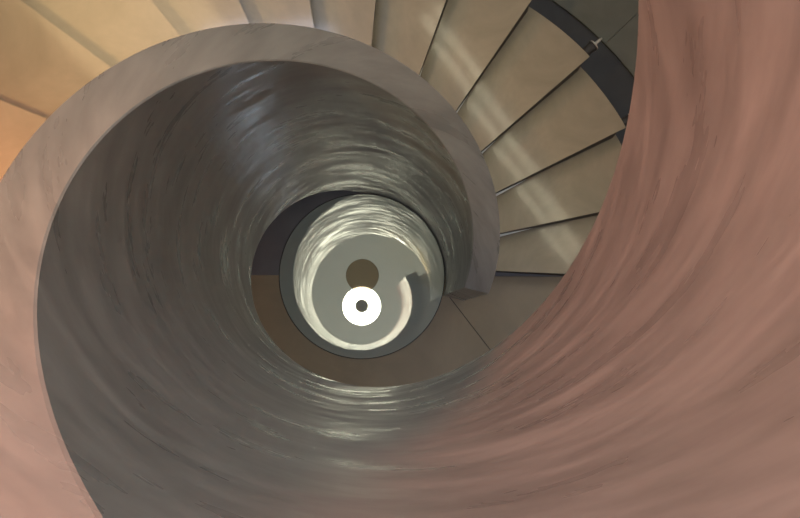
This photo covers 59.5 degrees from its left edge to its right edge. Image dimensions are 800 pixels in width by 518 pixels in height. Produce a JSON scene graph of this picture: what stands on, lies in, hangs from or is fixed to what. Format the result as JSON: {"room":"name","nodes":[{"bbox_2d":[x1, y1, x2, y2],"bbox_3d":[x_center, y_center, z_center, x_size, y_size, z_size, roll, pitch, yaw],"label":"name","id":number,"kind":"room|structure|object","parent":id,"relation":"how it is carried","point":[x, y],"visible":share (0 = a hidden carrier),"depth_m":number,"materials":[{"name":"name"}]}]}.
{"room":"spiral staircase","nodes":[
{"label":"spiral staircase","id":0,"kind":"room"},
{"bbox_2d":[251,0,638,386],"bbox_3d":[0.414,-0.546,4.617,5.850,0.060,5.728,0,84,-3],"label":"floor","id":1,"kind":"structure","parent":0,"point":[449,342],"depth_m":4.52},
{"bbox_2d":[0,0,799,517],"bbox_3d":[-0.085,-0.175,1.749,3.866,5.550,3.857,0,84,-3],"label":"spiral staircase","id":2,"kind":"structure","parent":1,"relation":"on","point":[149,149],"depth_m":1.31,"materials":[{"name":"paint"}]},
{"bbox_3d":[-0.250,0.120,4.644,8.400,0.200,8.000,0,84,-3],"label":"floor","id":3,"kind":"structure","parent":0,"visible":0},
{"bbox_2d":[279,194,444,358],"bbox_3d":[-0.243,0.107,4.522,1.067,0.046,1.067,0,84,-3],"label":"disc","id":4,"kind":"object","parent":3,"relation":"on","point":[362,276],"visible":1,"depth_m":4.50,"materials":[{"name":"silver metal"}]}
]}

